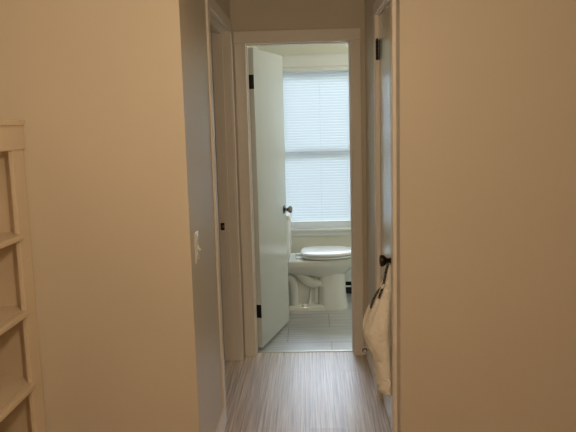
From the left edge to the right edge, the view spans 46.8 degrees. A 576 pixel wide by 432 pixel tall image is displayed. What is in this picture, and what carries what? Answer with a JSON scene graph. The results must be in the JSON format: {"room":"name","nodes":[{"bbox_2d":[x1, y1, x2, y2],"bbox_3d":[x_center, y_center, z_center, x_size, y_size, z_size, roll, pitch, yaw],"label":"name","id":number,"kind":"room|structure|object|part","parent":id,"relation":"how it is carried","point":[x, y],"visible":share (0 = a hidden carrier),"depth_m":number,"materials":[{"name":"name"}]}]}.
{"room":"home hallway","nodes":[
{"label":"home hallway","id":0,"kind":"room"},
{"bbox_2d":[0,0,229,431],"bbox_3d":[-0.832,-0.129,3.465,0.942,2.420,1.700,-1,8,2],"label":"wall","id":1,"kind":"structure","parent":0,"point":[111,97],"depth_m":2.63,"materials":[{"name":"beige paint"}]},
{"bbox_2d":[194,231,200,263],"bbox_3d":[-0.371,0.130,2.759,0.018,0.128,0.076,-1,8,2],"label":"light switch","id":2,"kind":"object","parent":1,"relation":"attached to","point":[196,234],"visible":1,"depth_m":2.74,"materials":[{"name":"beige plastic"}]},
{"bbox_2d":[215,408,225,431],"bbox_3d":[-0.340,1.085,3.099,0.014,0.095,0.690,-1,8,2],"label":"baseboard","id":3,"kind":"structure","parent":1,"relation":"attached to","point":[221,425],"depth_m":3.33,"materials":[{"name":"white wood"}]},
{"bbox_2d":[205,0,363,420],"bbox_3d":[0.004,-0.080,3.848,0.915,2.171,1.145,-1,8,2],"label":"door frame","id":4,"kind":"structure","parent":1,"relation":"attached to","point":[242,40],"depth_m":4.22,"materials":[{"name":"white wood"}]},
{"bbox_3d":[-0.356,0.037,3.331,0.011,2.105,0.066,-1,8,2],"label":"casing","id":5,"kind":"part","parent":4,"relation":"part of","materials":[{"name":"white wood"}]},
{"bbox_3d":[-0.370,-1.104,3.642,0.011,0.066,1.004,-1,8,2],"label":"head casing","id":6,"kind":"part","parent":4,"relation":"part of","materials":[{"name":"white wood"}]},
{"bbox_3d":[-0.327,-0.096,4.259,0.011,2.105,0.066,-1,8,2],"label":"casing","id":7,"kind":"part","parent":4,"relation":"part of","materials":[{"name":"white wood"}]},
{"bbox_3d":[-0.276,-0.069,4.306,0.071,2.035,0.017,-1,8,2],"label":"casing","id":8,"kind":"part","parent":4,"relation":"part of","materials":[{"name":"white wood"}]},
{"bbox_3d":[0.055,-1.121,4.144,0.788,0.076,0.017,-1,8,2],"label":"head casing","id":9,"kind":"part","parent":4,"relation":"part of","materials":[{"name":"white wood"}]},
{"bbox_3d":[0.445,-0.085,4.281,0.064,2.035,0.017,-1,8,2],"label":"casing","id":10,"kind":"part","parent":4,"relation":"part of","materials":[{"name":"white wood"}]},
{"bbox_2d":[211,34,224,352],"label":"door","id":11,"kind":"structure","parent":0,"point":[211,34],"depth_m":4.37,"materials":[{"name":"beige paint"}]},
{"bbox_2d":[248,46,257,304],"bbox_3d":[-0.305,-0.381,5.130,0.100,2.420,1.460,-1,8,2],"label":"door frame","id":12,"kind":"structure","parent":0,"point":[256,47],"depth_m":4.92,"materials":[{"name":"beige paint"}]},
{"bbox_2d":[248,47,292,347],"bbox_3d":[-0.125,-0.136,4.727,0.161,2.008,0.646,1,8,17],"label":"door","id":13,"kind":"structure","parent":12,"relation":"in","point":[265,68],"depth_m":4.64,"materials":[{"name":"white wood"}]},
{"bbox_3d":[-0.046,-0.049,4.992,0.161,0.065,0.065,1,8,17],"label":"knob","id":14,"kind":"part","parent":13,"relation":"part of","materials":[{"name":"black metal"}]},
{"bbox_2d":[229,0,367,355],"bbox_3d":[0.086,-0.277,4.334,1.053,2.420,0.120,-1,8,2],"label":"wall","id":15,"kind":"structure","parent":0,"point":[245,15],"depth_m":4.14,"materials":[{"name":"beige paint"}]},
{"bbox_2d":[258,43,350,252],"bbox_3d":[0.856,-0.517,5.872,2.375,2.420,0.120,-1,8,2],"label":"wall","id":16,"kind":"structure","parent":0,"point":[297,242],"depth_m":5.71,"materials":[{"name":"beige paint"}]},
{"bbox_2d":[281,53,350,235],"bbox_3d":[0.286,-0.612,5.862,1.040,1.576,0.150,-1,8,2],"label":"window","id":17,"kind":"structure","parent":16,"relation":"in","point":[341,59],"depth_m":5.72,"materials":[{"name":"white paint"}]},
{"bbox_3d":[0.264,-1.333,5.704,1.010,0.103,0.018,-1,8,2],"label":"head casing","id":18,"kind":"part","parent":17,"relation":"part of","materials":[{"name":"white paint"}]},
{"bbox_2d":[283,66,350,222],"bbox_3d":[0.284,-0.613,5.827,0.804,1.355,0.046,-1,8,2],"label":"window blind","id":19,"kind":"object","parent":17,"relation":"attached to","point":[315,101],"visible":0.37,"depth_m":5.83,"materials":[{"name":"white paint"}]},
{"bbox_3d":[-0.007,-0.600,5.845,0.002,1.308,0.028,-1,8,2],"label":"ladder cord","id":20,"kind":"part","parent":19,"relation":"part of","materials":[{"name":"white fabric"}]},
{"bbox_3d":[0.285,-0.606,5.835,0.002,1.308,0.028,-1,8,2],"label":"ladder cord","id":21,"kind":"part","parent":19,"relation":"part of","materials":[{"name":"white fabric"}]},
{"bbox_3d":[0.302,0.049,5.929,0.800,0.016,0.024,-1,8,2],"label":"rail","id":22,"kind":"part","parent":19,"relation":"part of","materials":[{"name":"white paint"}]},
{"bbox_3d":[0.517,-0.611,5.827,0.002,1.308,0.028,-1,8,2],"label":"ladder cord","id":23,"kind":"part","parent":19,"relation":"part of","materials":[{"name":"white fabric"}]},
{"bbox_3d":[0.304,0.121,5.931,1.040,0.024,0.080,-1,8,2],"label":"sill","id":24,"kind":"part","parent":17,"relation":"part of","materials":[{"name":"white paint"}]},
{"bbox_3d":[0.296,-0.244,5.932,0.814,0.699,0.029,-1,8,2],"label":"sash","id":25,"kind":"part","parent":17,"relation":"part of","materials":[{"name":"white paint"}]},
{"bbox_2d":[345,269,351,292],"bbox_3d":[1.155,0.571,5.923,1.328,0.236,0.069,-1,8,2],"label":"baseboard heater","id":26,"kind":"object","parent":16,"relation":"attached to","point":[348,273],"visible":0.04,"depth_m":5.91,"materials":[{"name":"metal"}]},
{"bbox_3d":[1.162,0.571,5.955,1.316,0.226,0.005,-1,8,2],"label":"plate","id":27,"kind":"part","parent":26,"relation":"part of","materials":[{"name":"black metal"}]},
{"bbox_2d":[224,293,391,431],"bbox_3d":[0.198,1.308,1.986,4.900,0.061,8.370,-1,8,2],"label":"floor","id":28,"kind":"structure","parent":0,"point":[305,391],"depth_m":3.95,"materials":[{"name":"wood"}]},
{"bbox_2d":[0,119,45,431],"bbox_3d":[-1.180,0.522,1.935,0.318,1.583,1.526,-1,8,2],"label":"bookcase","id":29,"kind":"object","parent":28,"relation":"on","point":[21,388],"visible":1,"depth_m":2.60,"materials":[{"name":"beige paint"}]},
{"bbox_3d":[-1.184,0.178,1.887,0.306,0.022,1.470,-1,8,2],"label":"shelf","id":30,"kind":"part","parent":29,"relation":"part of","materials":[{"name":"beige paint"}]},
{"bbox_3d":[-1.056,-0.207,1.826,0.031,0.115,1.526,-1,8,2],"label":"crown","id":31,"kind":"part","parent":29,"relation":"part of","materials":[{"name":"beige paint"}]},
{"bbox_3d":[-1.176,0.473,1.929,0.306,0.022,1.470,-1,8,2],"label":"shelf","id":32,"kind":"part","parent":29,"relation":"part of","materials":[{"name":"beige paint"}]},
{"bbox_3d":[-1.166,0.436,2.644,0.278,1.553,0.098,-1,8,2],"label":"panel","id":33,"kind":"part","parent":29,"relation":"part of","materials":[{"name":"beige paint"}]},
{"bbox_3d":[-1.168,0.766,1.971,0.306,0.022,1.470,-1,8,2],"label":"shelf","id":34,"kind":"part","parent":29,"relation":"part of","materials":[{"name":"beige paint"}]},
{"bbox_2d":[258,350,352,352],"bbox_3d":[0.116,0.916,4.514,0.645,0.006,0.034,-1,8,2],"label":"threshold","id":35,"kind":"object","parent":28,"relation":"on","point":[291,351],"visible":0.9,"depth_m":4.50,"materials":[{"name":"silver metal"}]},
{"bbox_2d":[286,211,350,311],"bbox_3d":[0.176,0.361,5.520,0.792,0.816,0.464,-1,8,2],"label":"toilet","id":36,"kind":"object","parent":28,"relation":"on","point":[316,275],"visible":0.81,"depth_m":5.45,"materials":[{"name":"ceramic"}]},
{"bbox_3d":[-0.099,0.174,5.501,0.243,0.343,0.440,-1,8,2],"label":"tank","id":37,"kind":"part","parent":36,"relation":"part of","materials":[{"name":"white ceramic"}]},
{"bbox_3d":[-0.099,-0.017,5.474,0.262,0.040,0.464,-1,8,2],"label":"tank lid","id":38,"kind":"part","parent":36,"relation":"part of","materials":[{"name":"white ceramic"}]},
{"bbox_3d":[0.338,0.291,5.504,0.464,0.026,0.376,-1,8,2],"label":"seat lid","id":39,"kind":"part","parent":36,"relation":"part of","materials":[{"name":"white plastic"}]},
{"bbox_3d":[0.342,0.316,5.508,0.446,0.014,0.368,-1,8,2],"label":"seat","id":40,"kind":"part","parent":36,"relation":"part of","materials":[{"name":"white plastic"}]},
{"bbox_2d":[365,0,575,431],"bbox_3d":[1.573,-0.197,3.495,2.192,2.420,1.470,-1,8,2],"label":"wall","id":41,"kind":"structure","parent":0,"point":[486,89],"depth_m":2.81,"materials":[{"name":"beige paint"}]},
{"bbox_2d":[366,344,375,388],"bbox_3d":[0.518,0.915,4.112,0.014,0.100,0.632,-1,8,1],"label":"baseboard","id":42,"kind":"structure","parent":41,"relation":"attached to","point":[369,354],"depth_m":4.09,"materials":[{"name":"white wood"}]},
{"bbox_2d":[361,347,369,353],"bbox_3d":[0.494,0.841,4.157,0.071,0.047,0.036,-3,8,-13],"label":"doorstop","id":43,"kind":"object","parent":42,"relation":"attached to","point":[364,350],"visible":0.91,"depth_m":4.16,"materials":[{"name":"silver metal"}]},
{"bbox_2d":[376,2,391,428],"bbox_3d":[0.479,0.029,3.301,0.102,2.058,0.588,-1,8,2],"label":"door","id":44,"kind":"structure","parent":41,"relation":"in","point":[383,44],"depth_m":3.30,"materials":[{"name":"white wood"}]},
{"bbox_2d":[362,263,391,396],"bbox_3d":[0.423,0.528,3.174,0.143,0.636,0.229,-1,8,2],"label":"cloth bag","id":45,"kind":"object","parent":44,"relation":"hanging from","point":[376,324],"visible":0.85,"depth_m":3.08,"materials":[{"name":"fabric"}]},
{"bbox_3d":[0.458,0.208,3.098,0.066,0.067,0.067,-1,8,2],"label":"knob","id":46,"kind":"part","parent":44,"relation":"part of","materials":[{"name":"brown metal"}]},
{"bbox_2d":[373,0,396,431],"bbox_3d":[0.532,-0.002,3.290,0.136,2.146,0.732,-1,8,2],"label":"door frame","id":47,"kind":"structure","parent":41,"relation":"attached to","point":[379,6],"depth_m":3.03,"materials":[{"name":"white wood"}]},
{"bbox_3d":[0.484,-0.015,3.626,0.018,2.080,0.066,-1,8,2],"label":"casing","id":48,"kind":"part","parent":47,"relation":"part of","materials":[{"name":"white wood"}]},
{"bbox_3d":[0.449,-1.030,3.145,0.017,0.066,0.732,-1,8,1],"label":"head casing","id":49,"kind":"part","parent":47,"relation":"part of","materials":[{"name":"white wood"}]},
{"bbox_3d":[0.471,0.079,2.967,0.018,2.080,0.066,-1,8,2],"label":"casing","id":50,"kind":"part","parent":47,"relation":"part of","materials":[{"name":"white wood"}]}
]}

